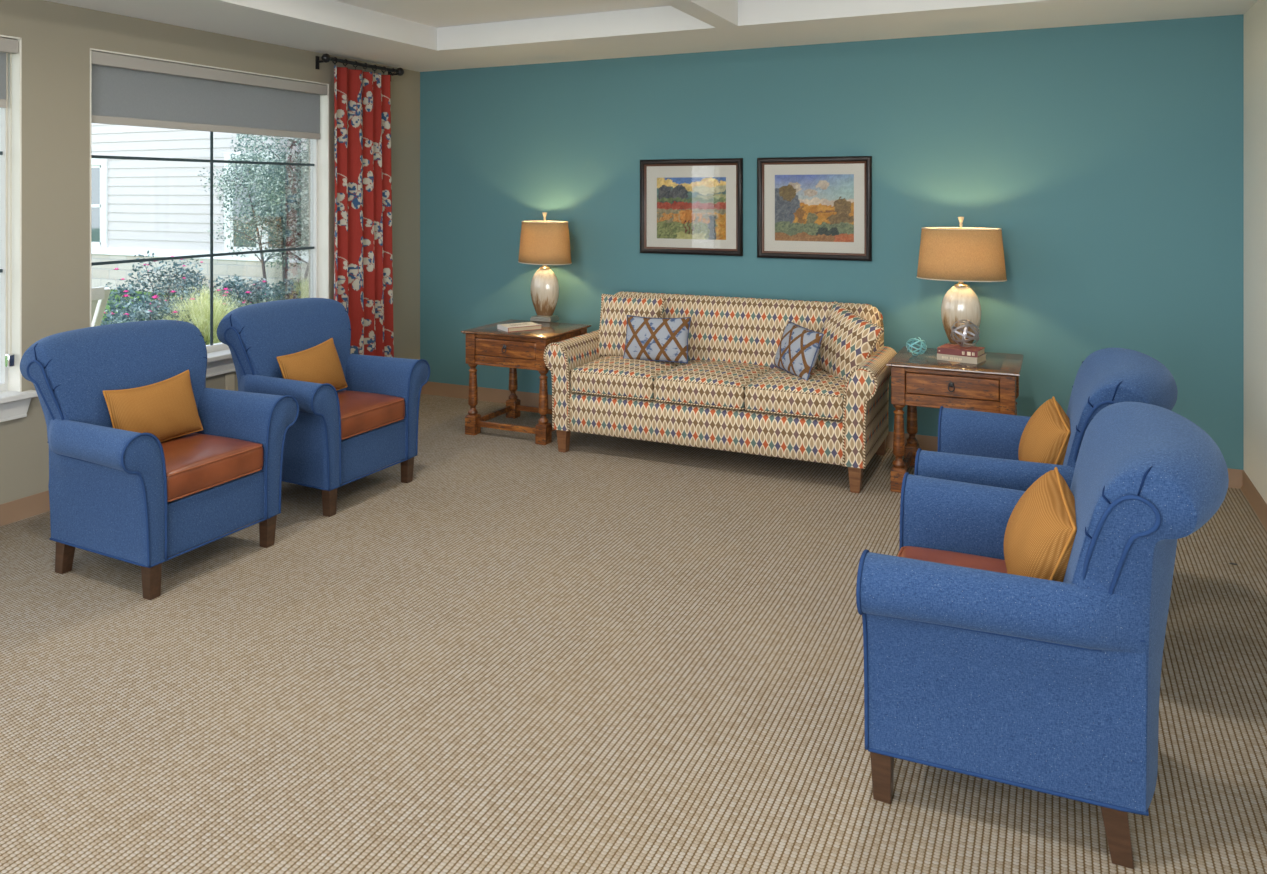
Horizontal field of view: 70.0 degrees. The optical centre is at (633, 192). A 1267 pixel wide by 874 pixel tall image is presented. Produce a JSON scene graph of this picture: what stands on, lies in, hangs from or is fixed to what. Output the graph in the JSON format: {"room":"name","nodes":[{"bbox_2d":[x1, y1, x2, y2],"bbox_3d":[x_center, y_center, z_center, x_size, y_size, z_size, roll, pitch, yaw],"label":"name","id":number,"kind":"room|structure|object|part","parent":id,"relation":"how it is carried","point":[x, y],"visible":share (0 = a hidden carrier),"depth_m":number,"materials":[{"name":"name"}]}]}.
{"room":"care facility","nodes":[
{"label":"care facility","id":0,"kind":"room"},
{"bbox_2d":[0,0,419,503],"bbox_3d":[-3.814,0.157,3.687,0.200,3.100,9.000,0,0,25],"label":"wall","id":1,"kind":"structure","parent":0,"point":[58,38],"depth_m":4.99,"materials":[{"name":"beige paint"}]},
{"bbox_2d":[0,35,37,421],"bbox_3d":[-3.644,0.180,3.931,0.222,1.988,1.955,0,0,25],"label":"window","id":2,"kind":"structure","parent":1,"relation":"in","point":[14,402],"depth_m":4.76,"materials":[{"name":"white"}]},
{"bbox_3d":[-3.718,0.117,3.965,0.060,1.860,1.845,0,0,25],"label":"frame","id":3,"kind":"part","parent":2,"relation":"part of","materials":[{"name":"white"}]},
{"bbox_2d":[0,37,17,366],"bbox_3d":[-3.636,0.053,3.927,0.070,1.708,1.821,0,0,25],"label":"window frame","id":4,"kind":"structure","parent":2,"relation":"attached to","point":[7,46],"depth_m":4.71,"materials":[{"name":"white"}]},
{"bbox_3d":[-3.256,0.062,4.718,0.004,1.590,0.024,0,0,25],"label":"bead cord","id":5,"kind":"part","parent":4,"relation":"part of","materials":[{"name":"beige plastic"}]},
{"bbox_3d":[-3.617,1.058,3.918,0.162,0.032,1.955,0,0,25],"label":"sill","id":6,"kind":"part","parent":2,"relation":"part of","materials":[{"name":"white"}]},
{"bbox_2d":[0,490,49,525],"bbox_3d":[-3.715,1.654,3.641,0.018,0.106,9.000,0,0,25],"label":"baseboard","id":7,"kind":"structure","parent":1,"relation":"attached to","point":[29,506],"depth_m":4.75,"materials":[{"name":"brown wood"}]},
{"bbox_2d":[90,48,328,377],"bbox_3d":[-2.707,0.180,5.940,0.222,1.988,1.955,0,0,25],"label":"window","id":8,"kind":"structure","parent":1,"relation":"in","point":[302,251],"depth_m":6.61,"materials":[{"name":"white"}]},
{"bbox_2d":[91,132,313,344],"bbox_3d":[-2.775,0.117,5.972,0.008,1.812,1.797,0,0,25],"label":"grille","id":9,"kind":"object","parent":8,"relation":"attached to","point":[294,266],"depth_m":6.58,"materials":[{"name":"black metal"}]},
{"bbox_2d":[91,51,326,138],"bbox_3d":[-2.699,-0.600,5.936,0.070,0.403,1.821,0,0,25],"label":"roller shade","id":10,"kind":"object","parent":8,"relation":"attached to","point":[125,90],"visible":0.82,"depth_m":5.77,"materials":[{"name":"grey fabric"}]},
{"bbox_3d":[-2.680,1.058,5.928,0.162,0.032,1.955,0,0,25],"label":"sill","id":11,"kind":"part","parent":8,"relation":"part of","materials":[{"name":"white"}]},
{"bbox_3d":[-2.782,0.107,5.975,0.004,1.792,1.797,0,0,25],"label":"pane","id":12,"kind":"part","parent":8,"relation":"part of","materials":[{"name":"clear glass"}]},
{"bbox_3d":[-2.781,0.117,5.974,0.060,1.860,1.845,0,0,25],"label":"frame","id":13,"kind":"part","parent":8,"relation":"part of","materials":[{"name":"white"}]},
{"bbox_2d":[225,373,234,390],"bbox_3d":[-2.648,1.247,5.941,0.009,0.114,0.070,0,0,25],"label":"wall outlet","id":14,"kind":"object","parent":1,"relation":"attached to","point":[229,379],"visible":0.94,"depth_m":5.94,"materials":[{"name":"beige plastic"}]},
{"bbox_2d":[316,54,403,81],"bbox_3d":[-2.096,-0.963,6.980,0.132,0.109,0.888,0,0,25],"label":"curtain rod","id":15,"kind":"object","parent":1,"relation":"attached to","point":[326,58],"visible":1,"depth_m":6.88,"materials":[{"name":"black metal"}]},
{"bbox_2d":[334,66,393,356],"bbox_3d":[-2.077,0.372,6.954,0.080,2.620,0.640,0,0,25],"label":"curtain","id":16,"kind":"object","parent":15,"relation":"hanging from","point":[363,259],"visible":0.81,"depth_m":7.00,"materials":[{"name":"red fabric"}]},
{"bbox_3d":[-2.061,-0.983,6.977,0.028,0.028,0.775,0,0,25],"label":"rod","id":17,"kind":"part","parent":15,"relation":"part of","materials":[{"name":"black metal"}]},
{"bbox_2d":[0,394,1266,873],"bbox_3d":[-1.050,1.767,2.398,6.300,0.120,9.400,0,0,25],"label":"floor","id":18,"kind":"structure","parent":0,"point":[605,654],"depth_m":3.10,"materials":[{"name":"carpet"}]},
{"bbox_2d":[20,320,298,599],"bbox_3d":[-2.275,1.177,4.274,0.907,1.061,0.949,0,0,25],"label":"armchair","id":19,"kind":"object","parent":18,"relation":"on","point":[135,498],"visible":0.98,"depth_m":4.05,"materials":[{"name":"fabric"}]},
{"bbox_3d":[-2.589,0.898,4.009,0.169,0.315,0.080,0,0,25],"label":"scroll panel","id":20,"kind":"part","parent":19,"relation":"part of","materials":[{"name":"fabric"}]},
{"bbox_3d":[-2.559,1.632,4.075,0.077,0.150,0.058,0,0,25],"label":"leg","id":21,"kind":"part","parent":19,"relation":"part of","materials":[{"name":"brown wood"}]},
{"bbox_3d":[-2.335,1.277,3.895,0.685,0.559,0.198,0,0,25],"label":"arm","id":22,"kind":"part","parent":19,"relation":"part of","materials":[{"name":"fabric"}]},
{"bbox_3d":[-2.488,1.101,4.373,0.436,0.911,0.800,0,0,25],"label":"backrest","id":23,"kind":"part","parent":19,"relation":"part of","materials":[{"name":"fabric"}]},
{"bbox_3d":[-2.033,1.632,3.817,0.058,0.150,0.058,0,0,25],"label":"leg","id":24,"kind":"part","parent":19,"relation":"part of","materials":[{"name":"brown wood"}]},
{"bbox_2d":[103,370,202,441],"bbox_3d":[-2.268,1.035,4.290,0.164,0.316,0.450,0,0,32],"label":"lumbar pillow","id":25,"kind":"object","parent":19,"relation":"on","point":[166,409],"visible":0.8,"depth_m":4.25,"materials":[{"name":"brown fabric"}]},
{"bbox_3d":[-2.187,1.446,4.233,0.669,0.227,0.686,0,0,25],"label":"seat frame","id":26,"kind":"part","parent":19,"relation":"part of","materials":[{"name":"fabric"}]},
{"bbox_2d":[161,433,262,499],"bbox_3d":[-2.091,1.249,4.188,0.491,0.152,0.536,0,0,25],"label":"seat cushion","id":27,"kind":"object","parent":19,"relation":"on","point":[197,465],"depth_m":4.13,"materials":[{"name":"leather"}]},
{"bbox_3d":[-2.023,1.277,4.564,0.685,0.559,0.198,0,0,25],"label":"arm","id":28,"kind":"part","parent":19,"relation":"part of","materials":[{"name":"fabric"}]},
{"bbox_3d":[-1.770,1.632,4.383,0.058,0.150,0.058,0,0,25],"label":"leg","id":29,"kind":"part","parent":19,"relation":"part of","materials":[{"name":"brown wood"}]},
{"bbox_2d":[217,298,429,516],"bbox_3d":[-1.844,1.177,5.253,0.907,1.061,0.949,0,0,26],"label":"armchair","id":30,"kind":"object","parent":18,"relation":"on","point":[368,425],"visible":0.81,"depth_m":5.07,"materials":[{"name":"fabric"}]},
{"bbox_3d":[-2.162,0.898,4.994,0.169,0.315,0.080,0,0,26],"label":"scroll panel","id":31,"kind":"part","parent":30,"relation":"part of","materials":[{"name":"fabric"}]},
{"bbox_3d":[-2.055,1.101,5.356,0.436,0.911,0.800,0,0,26],"label":"backrest","id":32,"kind":"part","parent":30,"relation":"part of","materials":[{"name":"fabric"}]},
{"bbox_3d":[-1.911,1.277,4.875,0.685,0.559,0.198,0,0,26],"label":"arm","id":33,"kind":"part","parent":30,"relation":"part of","materials":[{"name":"fabric"}]},
{"bbox_2d":[276,338,347,390],"bbox_3d":[-1.847,1.035,5.220,0.163,0.337,0.455,0,0,23],"label":"lumbar pillow","id":34,"kind":"object","parent":30,"relation":"on","point":[321,364],"visible":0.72,"depth_m":5.18,"materials":[{"name":"brown fabric"}]},
{"bbox_3d":[-1.610,1.632,4.792,0.058,0.150,0.058,0,0,26],"label":"leg","id":35,"kind":"part","parent":30,"relation":"part of","materials":[{"name":"brown wood"}]},
{"bbox_2d":[337,390,404,437],"bbox_3d":[-1.661,1.249,5.164,0.491,0.152,0.536,0,0,26],"label":"seat cushion","id":36,"kind":"object","parent":30,"relation":"on","point":[361,413],"depth_m":5.10,"materials":[{"name":"leather"}]},
{"bbox_3d":[-1.756,1.446,5.210,0.669,0.227,0.686,0,0,26],"label":"seat frame","id":37,"kind":"part","parent":30,"relation":"part of","materials":[{"name":"fabric"}]},
{"bbox_3d":[-1.587,1.277,5.538,0.685,0.559,0.198,0,0,26],"label":"arm","id":38,"kind":"part","parent":30,"relation":"part of","materials":[{"name":"fabric"}]},
{"bbox_3d":[-1.337,1.632,5.353,0.058,0.150,0.058,0,0,26],"label":"leg","id":39,"kind":"part","parent":30,"relation":"part of","materials":[{"name":"brown wood"}]},
{"bbox_2d":[461,319,590,444],"bbox_3d":[-0.765,1.339,6.534,0.702,0.735,0.646,0,0,25],"label":"end table","id":40,"kind":"object","parent":18,"relation":"on","point":[487,345],"visible":0.76,"depth_m":6.32,"materials":[{"name":"brown wood"}]},
{"bbox_3d":[-1.138,1.350,6.418,0.082,0.714,0.082,0,0,25],"label":"leg","id":41,"kind":"part","parent":40,"relation":"part of","materials":[{"name":"brown wood"}]},
{"bbox_3d":[-0.884,1.101,6.280,0.504,0.213,0.035,0,0,25],"label":"frame","id":42,"kind":"part","parent":40,"relation":"part of","materials":[{"name":"brown wood"}]},
{"bbox_3d":[-0.885,1.079,6.277,0.494,0.116,0.026,0,0,25],"label":"drawer","id":43,"kind":"part","parent":40,"relation":"part of","materials":[{"name":"brown wood"}]},
{"bbox_3d":[-0.917,1.350,6.893,0.082,0.714,0.082,0,0,25],"label":"leg","id":44,"kind":"part","parent":40,"relation":"part of","materials":[{"name":"brown wood"}]},
{"bbox_2d":[497,322,541,331],"bbox_3d":[-0.813,0.956,6.463,0.264,0.032,0.185,0,0,-32],"label":"book","id":45,"kind":"object","parent":40,"relation":"on","point":[524,326],"visible":1,"depth_m":6.42,"materials":[{"name":"beige paper"}]},
{"bbox_3d":[-0.614,1.350,6.174,0.082,0.714,0.082,0,0,25],"label":"leg","id":46,"kind":"part","parent":40,"relation":"part of","materials":[{"name":"brown wood"}]},
{"bbox_2d":[518,212,571,321],"bbox_3d":[-0.677,0.559,6.901,0.348,0.826,0.528,0,0,-36],"label":"table lamp","id":47,"kind":"object","parent":40,"relation":"on","point":[544,243],"visible":1,"depth_m":6.79,"materials":[{"name":"beige fabric"}]},
{"bbox_3d":[-0.677,0.375,6.901,0.344,0.315,0.524,0,0,-38],"label":"lamp shade","id":48,"kind":"part","parent":47,"relation":"part of","materials":[{"name":"fabric"}]},
{"bbox_3d":[-0.489,1.095,6.405,0.018,0.200,0.452,0,0,25],"label":"panel","id":49,"kind":"part","parent":40,"relation":"part of","materials":[{"name":"brown wood"}]},
{"bbox_3d":[-0.393,1.350,6.649,0.082,0.714,0.082,0,0,25],"label":"leg","id":50,"kind":"part","parent":40,"relation":"part of","materials":[{"name":"brown wood"}]},
{"bbox_2d":[544,291,896,492],"bbox_3d":[0.577,1.213,5.945,2.168,0.988,0.916,0,0,25],"label":"sofa","id":51,"kind":"object","parent":18,"relation":"on","point":[730,395],"visible":0.86,"depth_m":5.68,"materials":[{"name":"fabric"}]},
{"bbox_3d":[-0.461,1.632,5.980,0.076,0.150,0.068,0,0,25],"label":"leg","id":52,"kind":"part","parent":51,"relation":"part of","materials":[{"name":"brown wood"}]},
{"bbox_3d":[-0.336,1.274,6.321,0.183,0.566,0.812,0,0,25],"label":"arm","id":53,"kind":"part","parent":51,"relation":"part of","materials":[{"name":"fabric"}]},
{"bbox_2d":[571,356,681,398],"bbox_3d":[-0.014,1.210,6.088,0.592,0.189,0.676,0,0,25],"label":"seat cushion","id":54,"kind":"object","parent":51,"relation":"on","point":[592,377],"depth_m":5.84,"materials":[{"name":"fabric"}]},
{"bbox_2d":[598,294,663,357],"bbox_3d":[-0.028,0.937,6.313,0.484,0.437,0.186,0,0,20],"label":"throw pillow","id":55,"kind":"object","parent":51,"relation":"on","point":[615,309],"visible":0.57,"depth_m":6.29,"materials":[{"name":"fabric"}]},
{"bbox_2d":[623,315,690,363],"bbox_3d":[0.156,0.977,6.067,0.462,0.303,0.146,0,0,19],"label":"lumbar pillow","id":56,"kind":"object","parent":51,"relation":"on","point":[649,339],"visible":1,"depth_m":6.02,"materials":[{"name":"fabric"}]},
{"bbox_3d":[0.581,1.438,5.954,1.800,0.247,0.897,0,0,25],"label":"seat frame","id":57,"kind":"part","parent":51,"relation":"part of","materials":[{"name":"fabric"}]},
{"bbox_2d":[654,360,770,407],"bbox_3d":[0.526,1.210,5.836,0.592,0.189,0.676,0,0,25],"label":"seat cushion","id":58,"kind":"object","parent":51,"relation":"on","point":[697,383],"depth_m":5.60,"materials":[{"name":"fabric"}]},
{"bbox_3d":[0.705,1.141,6.220,1.950,0.843,0.290,0,0,25],"label":"backrest","id":59,"kind":"part","parent":51,"relation":"part of","materials":[{"name":"fabric"}]},
{"bbox_2d":[745,367,845,418],"bbox_3d":[1.066,1.210,5.585,0.592,0.189,0.676,0,0,25],"label":"seat cushion","id":60,"kind":"object","parent":51,"relation":"on","point":[772,392],"depth_m":5.33,"materials":[{"name":"fabric"}]},
{"bbox_2d":[773,321,823,380],"bbox_3d":[1.021,0.979,5.626,0.163,0.310,0.442,0,0,-21],"label":"throw pillow","id":61,"kind":"object","parent":51,"relation":"on","point":[798,349],"visible":1,"depth_m":5.53,"materials":[{"name":"fabric"}]},
{"bbox_2d":[815,301,882,379],"bbox_3d":[1.313,0.950,5.655,0.219,0.508,0.557,0,0,-32],"label":"throw pillow","id":62,"kind":"object","parent":51,"relation":"on","point":[849,339],"visible":0.79,"depth_m":5.56,"materials":[{"name":"fabric"}]},
{"bbox_3d":[1.270,1.632,5.173,0.076,0.150,0.068,0,0,25],"label":"leg","id":63,"kind":"part","parent":51,"relation":"part of","materials":[{"name":"brown wood"}]},
{"bbox_3d":[1.452,1.274,5.488,0.183,0.566,0.812,0,0,25],"label":"arm","id":64,"kind":"part","parent":51,"relation":"part of","materials":[{"name":"fabric"}]},
{"bbox_3d":[1.617,1.632,5.916,0.068,0.150,0.064,0,0,25],"label":"leg","id":65,"kind":"part","parent":51,"relation":"part of","materials":[{"name":"brown wood"}]},
{"bbox_2d":[886,346,1023,492],"bbox_3d":[1.896,1.339,5.308,0.702,0.735,0.646,0,0,25],"label":"end table","id":66,"kind":"object","parent":18,"relation":"on","point":[991,385],"visible":0.63,"depth_m":5.11,"materials":[{"name":"brown wood"}]},
{"bbox_3d":[1.523,1.350,5.193,0.082,0.714,0.082,0,0,25],"label":"leg","id":67,"kind":"part","parent":66,"relation":"part of","materials":[{"name":"brown wood"}]},
{"bbox_3d":[1.745,1.350,5.668,0.082,0.714,0.082,0,0,25],"label":"leg","id":68,"kind":"part","parent":66,"relation":"part of","materials":[{"name":"brown wood"}]},
{"bbox_2d":[906,337,926,355],"bbox_3d":[1.683,0.912,5.383,0.118,0.112,0.118,0,0,25],"label":"ball","id":69,"kind":"object","parent":66,"relation":"on","point":[914,339],"visible":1,"depth_m":5.36,"materials":[{"name":"teal ceramic"}]},
{"bbox_3d":[1.767,1.079,5.031,0.037,0.054,0.018,0,0,25],"label":"ring pull","id":70,"kind":"part","parent":66,"relation":"part of","materials":[{"name":"black metal"}]},
{"bbox_3d":[1.778,1.101,5.055,0.504,0.213,0.035,0,0,25],"label":"frame","id":71,"kind":"part","parent":66,"relation":"part of","materials":[{"name":"brown wood"}]},
{"bbox_3d":[1.776,1.079,5.052,0.494,0.116,0.026,0,0,25],"label":"drawer","id":72,"kind":"part","parent":66,"relation":"part of","materials":[{"name":"brown wood"}]},
{"bbox_2d":[917,217,1006,346],"bbox_3d":[2.026,0.559,5.598,0.528,0.826,0.348,0,0,25],"label":"table lamp","id":73,"kind":"object","parent":66,"relation":"on","point":[961,254],"visible":0.91,"depth_m":5.50,"materials":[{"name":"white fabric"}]},
{"bbox_3d":[2.026,0.375,5.598,0.524,0.315,0.344,0,0,25],"label":"lamp shade","id":74,"kind":"part","parent":73,"relation":"part of","materials":[{"name":"fabric"}]},
{"bbox_2d":[937,353,986,363],"bbox_3d":[1.911,0.954,5.270,0.232,0.036,0.168,0,0,39],"label":"book","id":75,"kind":"object","parent":66,"relation":"on","point":[963,359],"visible":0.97,"depth_m":5.20,"materials":[{"name":"beige paper"}]},
{"bbox_2d":[937,344,984,357],"bbox_3d":[1.910,0.918,5.276,0.228,0.036,0.163,0,0,36],"label":"book","id":76,"kind":"object","parent":75,"relation":"on","point":[949,349],"visible":1,"depth_m":5.23,"materials":[{"name":"red paper"}]},
{"bbox_2d":[939,350,973,355],"bbox_3d":[1.860,0.918,5.213,0.202,0.021,0.002,0,0,36],"label":"spine","id":77,"kind":"object","parent":76,"relation":"on","point":[968,353],"depth_m":5.17,"materials":[{"name":"red paper"}]},
{"bbox_2d":[950,320,979,346],"bbox_3d":[1.930,0.817,5.268,0.163,0.159,0.165,0,0,25],"label":"ball","id":78,"kind":"object","parent":76,"relation":"on","point":[963,341],"visible":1,"depth_m":5.23,"materials":[{"name":"grey metal"}]},
{"bbox_3d":[2.047,1.350,4.949,0.082,0.714,0.082,0,0,25],"label":"leg","id":79,"kind":"part","parent":66,"relation":"part of","materials":[{"name":"brown wood"}]},
{"bbox_3d":[2.269,1.350,5.423,0.082,0.714,0.082,0,0,25],"label":"leg","id":80,"kind":"part","parent":66,"relation":"part of","materials":[{"name":"brown wood"}]},
{"bbox_2d":[856,402,1228,868],"bbox_3d":[1.207,1.177,2.664,0.907,1.061,0.949,0,0,25],"label":"armchair","id":81,"kind":"object","parent":18,"relation":"on","point":[972,667],"visible":0.96,"depth_m":2.36,"materials":[{"name":"fabric"}]},
{"bbox_3d":[0.702,1.632,2.556,0.058,0.150,0.058,0,0,25],"label":"leg","id":82,"kind":"part","parent":81,"relation":"part of","materials":[{"name":"brown wood"}]},
{"bbox_2d":[900,546,1006,572],"bbox_3d":[1.023,1.249,2.750,0.491,0.152,0.536,0,0,25],"label":"seat cushion","id":83,"kind":"object","parent":81,"relation":"on","point":[990,558],"depth_m":2.97,"materials":[{"name":"leather"}]},
{"bbox_3d":[1.267,1.277,3.043,0.685,0.559,0.198,0,0,25],"label":"arm","id":84,"kind":"part","parent":81,"relation":"part of","materials":[{"name":"fabric"}]},
{"bbox_3d":[0.956,1.277,2.375,0.685,0.559,0.198,0,0,25],"label":"arm","id":85,"kind":"part","parent":81,"relation":"part of","materials":[{"name":"fabric"}]},
{"bbox_2d":[1004,467,1076,581],"bbox_3d":[1.210,1.032,2.668,0.222,0.334,0.473,0,0,23],"label":"lumbar pillow","id":86,"kind":"object","parent":81,"relation":"on","point":[1040,532],"visible":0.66,"depth_m":2.55,"materials":[{"name":"brown fabric"}]},
{"bbox_3d":[1.237,1.632,2.319,0.077,0.150,0.058,0,0,25],"label":"leg","id":87,"kind":"part","parent":81,"relation":"part of","materials":[{"name":"brown wood"}]},
{"bbox_3d":[1.206,0.898,2.254,0.169,0.315,0.080,0,0,25],"label":"scroll panel","id":88,"kind":"part","parent":81,"relation":"part of","materials":[{"name":"fabric"}]},
{"bbox_3d":[1.119,1.446,2.706,0.669,0.227,0.686,0,0,25],"label":"seat frame","id":89,"kind":"part","parent":81,"relation":"part of","materials":[{"name":"fabric"}]},
{"bbox_3d":[1.420,1.101,2.565,0.436,0.911,0.800,0,0,25],"label":"backrest","id":90,"kind":"part","parent":81,"relation":"part of","materials":[{"name":"fabric"}]},
{"bbox_2d":[914,348,1177,490],"bbox_3d":[1.674,1.177,3.666,0.907,1.061,0.949,0,0,25],"label":"armchair","id":91,"kind":"object","parent":18,"relation":"on","point":[975,447],"visible":0.36,"depth_m":3.41,"materials":[{"name":"fabric"}]},
{"bbox_3d":[1.734,1.277,4.045,0.685,0.559,0.198,0,0,25],"label":"arm","id":92,"kind":"part","parent":91,"relation":"part of","materials":[{"name":"fabric"}]},
{"bbox_3d":[1.423,1.277,3.376,0.685,0.559,0.198,0,0,25],"label":"arm","id":93,"kind":"part","parent":91,"relation":"part of","materials":[{"name":"fabric"}]},
{"bbox_2d":[1018,396,1070,464],"bbox_3d":[1.667,1.032,3.647,0.212,0.338,0.473,0,0,22],"label":"lumbar pillow","id":94,"kind":"object","parent":91,"relation":"on","point":[1045,437],"visible":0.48,"depth_m":3.54,"materials":[{"name":"brown fabric"}]},
{"bbox_3d":[1.673,0.898,3.255,0.169,0.315,0.080,0,0,25],"label":"scroll panel","id":95,"kind":"part","parent":91,"relation":"part of","materials":[{"name":"fabric"}]},
{"bbox_3d":[1.887,1.101,3.567,0.436,0.911,0.800,0,0,25],"label":"backrest","id":96,"kind":"part","parent":91,"relation":"part of","materials":[{"name":"fabric"}]},
{"bbox_2d":[45,0,1257,71],"bbox_3d":[-1.050,-1.213,2.398,6.300,0.360,9.400,0,0,25],"label":"ceiling","id":97,"kind":"structure","parent":0,"point":[414,35],"depth_m":5.75,"materials":[{"name":"white paint"}]},
{"bbox_2d":[420,14,1243,469],"bbox_3d":[0.894,0.157,6.567,6.300,3.100,0.200,0,0,25],"label":"wall","id":98,"kind":"structure","parent":0,"point":[1107,159],"depth_m":6.00,"materials":[{"name":"teal paint"}]},
{"bbox_2d":[640,158,742,255],"bbox_3d":[0.415,0.102,6.661,0.806,0.703,0.031,0,0,25],"label":"framed picture","id":99,"kind":"object","parent":98,"relation":"attached to","point":[688,206],"visible":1,"depth_m":6.66,"materials":[{"name":"brown"}]},
{"bbox_2d":[657,177,725,239],"bbox_3d":[0.423,0.113,6.673,0.555,0.463,0.001,0,0,25],"label":"print","id":100,"kind":"object","parent":99,"relation":"attached to","point":[687,207],"depth_m":6.67},
{"bbox_2d":[757,156,871,260],"bbox_3d":[1.243,0.105,6.275,0.800,0.710,0.031,0,0,25],"label":"framed picture","id":101,"kind":"object","parent":98,"relation":"attached to","point":[818,208],"visible":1,"depth_m":6.28,"materials":[{"name":"brown"}]},
{"bbox_2d":[775,174,853,241],"bbox_3d":[1.252,0.104,6.287,0.563,0.472,0.001,0,0,25],"label":"print","id":102,"kind":"object","parent":101,"relation":"attached to","point":[820,208],"depth_m":6.28},
{"bbox_2d":[421,382,1242,488],"bbox_3d":[0.848,1.654,6.469,5.900,0.106,0.018,0,0,25],"label":"baseboard","id":103,"kind":"structure","parent":98,"relation":"attached to","point":[928,443],"depth_m":7.30,"materials":[{"name":"brown wood"}]},
{"bbox_2d":[1244,0,1266,503],"bbox_3d":[1.714,0.157,1.109,0.200,3.100,9.000,0,0,25],"label":"wall","id":104,"kind":"structure","parent":0,"point":[1255,18],"depth_m":4.89,"materials":[{"name":"white paint"}]},
{"bbox_2d":[1241,470,1266,530],"bbox_3d":[1.616,1.654,1.155,0.018,0.106,9.000,0,0,25],"label":"baseboard","id":105,"kind":"structure","parent":104,"relation":"attached to","point":[1252,495],"depth_m":4.89,"materials":[{"name":"brown wood"}]},
{"label":"outside","id":106,"kind":"structure","parent":0,"visible":0},
{"bbox_2d":[101,289,181,323],"bbox_3d":[-5.297,1.877,12.102,70.000,0.100,55.000,0,0,25],"label":"ground","id":107,"kind":"structure","parent":106,"point":[138,292],"depth_m":15.67,"materials":[{"name":"green plant"}]},
{"bbox_2d":[91,287,110,326],"bbox_3d":[-4.118,1.233,6.069,0.935,1.196,0.700,0,0,25],"label":"garden chair","id":108,"kind":"object","parent":107,"relation":"on","point":[99,295],"visible":0.07,"depth_m":6.14,"materials":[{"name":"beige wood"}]},
{"bbox_3d":[-3.708,0.677,5.878,0.024,0.084,0.560,0,0,25],"label":"rail","id":109,"kind":"part","parent":108,"relation":"part of","materials":[{"name":"beige wood"}]},
{"bbox_2d":[101,290,206,343],"bbox_3d":[-4.984,1.415,9.321,1.256,0.856,1.032,0,0,-37],"label":"rose bush","id":110,"kind":"object","parent":107,"relation":"on","point":[145,313],"visible":0.2,"depth_m":9.13,"materials":[{"name":"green plant"}]},
{"bbox_2d":[104,250,218,321],"bbox_3d":[-5.578,1.263,10.832,1.367,1.174,1.355,0,0,25],"label":"rose bush","id":111,"kind":"object","parent":107,"relation":"on","point":[176,285],"visible":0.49,"depth_m":10.69,"materials":[{"name":"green plant"}]},
{"bbox_2d":[91,123,277,297],"bbox_3d":[-8.664,-0.577,16.712,14.000,4.807,0.290,0,0,25],"label":"building wing","id":112,"kind":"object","parent":107,"relation":"on","point":[162,208],"visible":0.16,"depth_m":16.63,"materials":[{"name":"paint"}]},
{"bbox_3d":[-10.487,0.229,17.481,0.595,1.463,0.004,0,0,25],"label":"pane","id":113,"kind":"part","parent":112,"relation":"part of","materials":[{"name":"clear glass"}]},
{"bbox_3d":[-10.486,0.229,17.485,0.675,1.523,0.030,0,0,25],"label":"sash","id":114,"kind":"part","parent":112,"relation":"part of","materials":[{"name":"white"}]},
{"bbox_3d":[-6.752,0.229,15.744,0.656,1.523,0.030,0,0,25],"label":"sash","id":115,"kind":"part","parent":112,"relation":"part of","materials":[{"name":"white"}]},
{"bbox_3d":[-6.754,0.229,15.740,0.576,1.463,0.004,0,0,25],"label":"pane","id":116,"kind":"part","parent":112,"relation":"part of","materials":[{"name":"clear glass"}]},
{"bbox_3d":[-6.040,0.229,15.412,0.575,1.523,0.030,0,0,25],"label":"sash","id":117,"kind":"part","parent":112,"relation":"part of","materials":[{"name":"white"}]},
{"bbox_3d":[-6.042,0.229,15.408,0.495,1.463,0.004,0,0,25],"label":"pane","id":118,"kind":"part","parent":112,"relation":"part of","materials":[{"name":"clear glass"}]},
{"bbox_2d":[151,281,243,344],"bbox_3d":[-4.487,1.367,9.468,1.140,0.919,1.149,0,0,-3],"label":"ornamental grass","id":119,"kind":"object","parent":107,"relation":"on","point":[219,310],"depth_m":9.32,"materials":[{"name":"green plant"}]},
{"bbox_2d":[152,288,250,319],"bbox_3d":[-4.988,1.467,10.507,1.067,0.756,1.171,0,0,25],"label":"rose bush","id":120,"kind":"object","parent":107,"relation":"on","point":[182,291],"visible":0.13,"depth_m":10.30,"materials":[{"name":"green plant"}]},
{"bbox_2d":[198,134,277,289],"bbox_3d":[-4.918,0.276,12.944,2.574,3.108,1.553,0,0,11],"label":"tree","id":121,"kind":"object","parent":107,"relation":"on","point":[263,173],"visible":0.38,"depth_m":12.79,"materials":[{"name":"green plant"}]},
{"bbox_2d":[208,274,273,310],"bbox_3d":[-4.756,1.427,11.274,1.013,0.830,1.047,0,0,43],"label":"rose bush","id":122,"kind":"object","parent":107,"relation":"on","point":[235,285],"visible":0.37,"depth_m":11.07,"materials":[{"name":"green plant"}]}
]}

